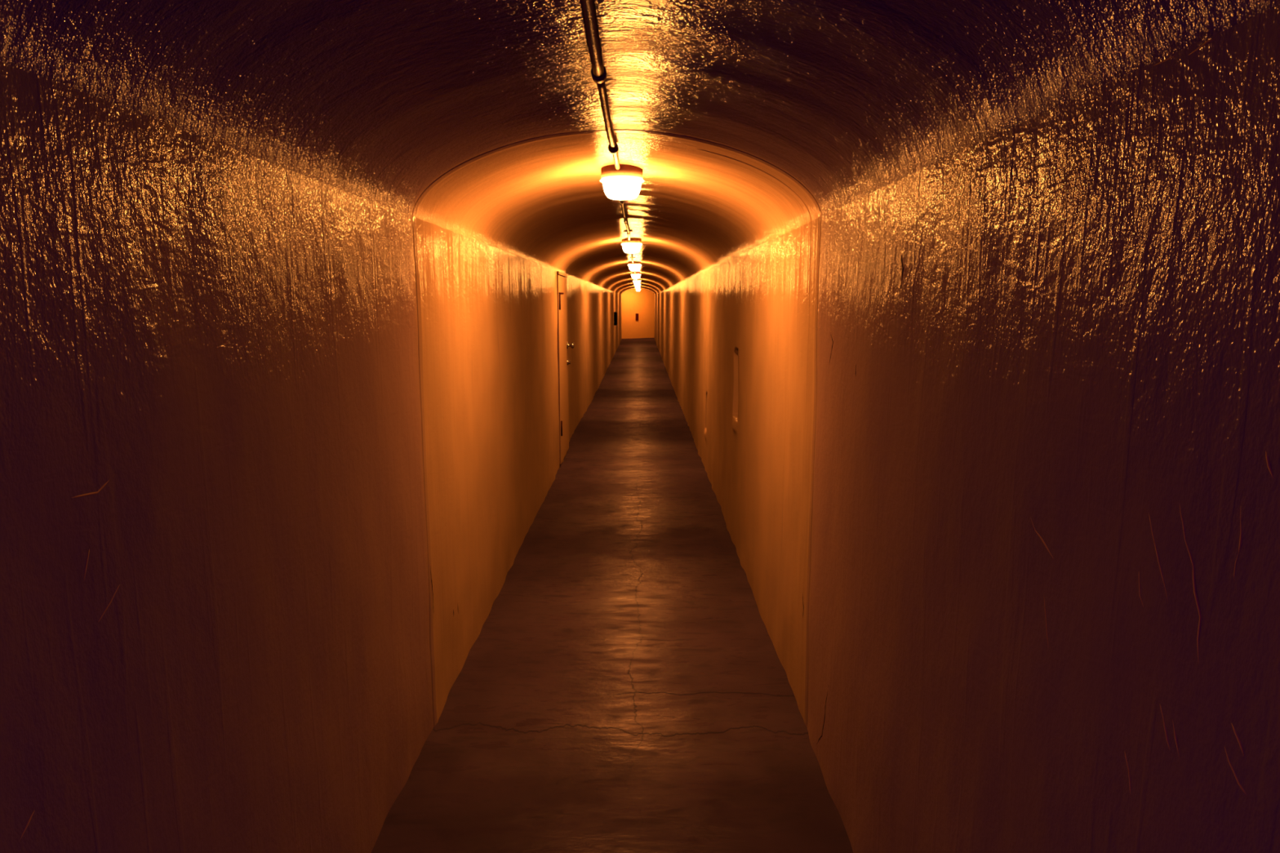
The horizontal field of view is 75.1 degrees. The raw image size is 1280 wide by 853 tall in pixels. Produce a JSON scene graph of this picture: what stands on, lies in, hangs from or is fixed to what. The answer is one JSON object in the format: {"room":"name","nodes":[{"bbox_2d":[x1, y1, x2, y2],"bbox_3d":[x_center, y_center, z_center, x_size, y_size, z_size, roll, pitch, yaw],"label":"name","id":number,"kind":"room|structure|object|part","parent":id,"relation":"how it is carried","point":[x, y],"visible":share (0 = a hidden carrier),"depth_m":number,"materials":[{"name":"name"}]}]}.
{"room":"underground tunnel corridor","nodes":[
{"label":"underground tunnel corridor","id":0,"kind":"room"},
{"bbox_2d":[0,61,622,852],"bbox_3d":[-0.768,-1.939,17.303,0.062,1.845,36.400,0,9,0],"label":"wall","id":1,"kind":"structure","parent":0,"point":[279,446],"depth_m":1.54,"materials":[{"name":"paint"}]},
{"bbox_2d":[556,271,574,464],"bbox_3d":[-0.720,-0.586,8.042,0.121,1.770,0.880,0,9,0],"label":"door","id":2,"kind":"structure","parent":1,"relation":"in","point":[563,362],"depth_m":7.92,"materials":[{"name":"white metal"}]},
{"bbox_3d":[-0.750,-1.448,7.913,0.042,0.028,0.880,0,9,0],"label":"head rail","id":3,"kind":"part","parent":2,"relation":"part of","materials":[{"name":"wood"}]},
{"bbox_3d":[-0.697,-0.816,8.361,0.075,0.068,0.068,0,9,0],"label":"knob","id":4,"kind":"part","parent":2,"relation":"part of","materials":[{"name":"metal"}]},
{"bbox_2d":[613,311,617,325],"bbox_3d":[-0.712,-3.126,24.103,0.098,0.380,0.280,0,9,0],"label":"wall box","id":5,"kind":"object","parent":1,"relation":"attached to","point":[615,313],"visible":0.9,"depth_m":23.97,"materials":[{"name":"black metal"}]},
{"bbox_2d":[371,337,853,852],"bbox_3d":[-0.076,-1.094,17.430,1.510,0.064,36.400,0,9,0],"label":"floor","id":6,"kind":"structure","parent":0,"point":[624,686],"depth_m":3.30,"materials":[{"name":"concrete"}]},
{"bbox_2d":[621,288,654,338],"bbox_3d":[-0.101,-4.680,34.320,1.782,2.250,0.129,-5,10,-28],"label":"wall","id":7,"kind":"structure","parent":0,"point":[642,302],"depth_m":34.26,"materials":[{"name":"paint"}]},
{"bbox_2d":[0,0,1279,294],"bbox_3d":[-0.094,-2.995,17.146,1.408,0.290,36.400,0,9,0],"label":"ceiling","id":8,"kind":"structure","parent":0,"point":[747,123],"depth_m":1.74,"materials":[{"name":"paint"}]},
{"bbox_2d":[579,0,619,169],"bbox_3d":[-0.096,-0.743,1.287,0.070,0.041,4.326,0,9,0],"label":"conduit pipe","id":9,"kind":"object","parent":8,"relation":"attached to","point":[598,72],"visible":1,"depth_m":1.90,"materials":[{"name":"metal"}]},
{"bbox_2d":[600,164,644,199],"bbox_3d":[-0.076,-1.037,3.505,0.184,0.156,0.184,0,9,0],"label":"ceiling light","id":10,"kind":"object","parent":8,"relation":"attached to","point":[624,183],"visible":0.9,"depth_m":3.44,"materials":[{"name":"beige glass"}]},
{"bbox_3d":[-0.076,-0.995,3.511,0.162,0.070,0.162,0,9,0],"label":"lamp shade","id":11,"kind":"part","parent":10,"relation":"part of","materials":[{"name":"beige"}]},
{"bbox_2d":[616,200,632,240],"bbox_3d":[-0.096,-1.369,5.468,0.070,0.039,3.831,0,9,0],"label":"conduit pipe","id":12,"kind":"object","parent":8,"relation":"attached to","point":[622,202],"visible":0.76,"depth_m":5.43,"materials":[{"name":"metal"}]},
{"bbox_2d":[621,237,641,253],"bbox_3d":[-0.076,-1.630,7.441,0.184,0.156,0.184,0,9,0],"label":"ceiling light","id":13,"kind":"object","parent":8,"relation":"attached to","point":[633,246],"visible":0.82,"depth_m":7.38,"materials":[{"name":"beige glass"}]},
{"bbox_3d":[-0.076,-1.588,7.447,0.162,0.070,0.162,0,9,0],"label":"lamp shade","id":14,"kind":"part","parent":13,"relation":"part of","materials":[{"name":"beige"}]},
{"bbox_2d":[630,253,635,262],"bbox_3d":[-0.096,-1.977,9.512,0.070,0.034,4.050,0,9,0],"label":"conduit pipe","id":15,"kind":"object","parent":8,"relation":"attached to","point":[632,257],"visible":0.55,"depth_m":10.36,"materials":[{"name":"metal"}]},
{"bbox_2d":[628,261,640,271],"bbox_3d":[-0.076,-2.252,11.595,0.184,0.156,0.184,0,9,0],"label":"ceiling light","id":16,"kind":"object","parent":8,"relation":"attached to","point":[634,266],"visible":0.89,"depth_m":11.53,"materials":[{"name":"beige glass"}]},
{"bbox_3d":[-0.076,-2.209,11.601,0.162,0.070,0.162,0,9,0],"label":"lamp shade","id":17,"kind":"part","parent":16,"relation":"part of","materials":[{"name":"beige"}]},
{"bbox_2d":[631,271,640,279],"bbox_3d":[-0.076,-2.893,15.846,0.184,0.156,0.184,0,9,0],"label":"ceiling light","id":18,"kind":"object","parent":8,"relation":"attached to","point":[637,275],"visible":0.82,"depth_m":15.78,"materials":[{"name":"beige glass"}]},
{"bbox_3d":[-0.076,-2.850,15.853,0.162,0.070,0.162,0,9,0],"label":"lamp shade","id":19,"kind":"part","parent":18,"relation":"part of","materials":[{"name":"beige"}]},
{"bbox_2d":[633,278,640,284],"bbox_3d":[-0.076,-3.521,20.100,0.184,0.156,0.184,0,9,0],"label":"ceiling light","id":20,"kind":"object","parent":8,"relation":"attached to","point":[637,281],"visible":0.83,"depth_m":20.04,"materials":[{"name":"beige glass"}]},
{"bbox_2d":[653,4,1279,852],"bbox_3d":[0.613,-1.939,17.303,0.076,1.845,36.400,0,9,0],"label":"wall","id":21,"kind":"structure","parent":0,"point":[986,439],"depth_m":1.27,"materials":[{"name":"paint"}]}
]}

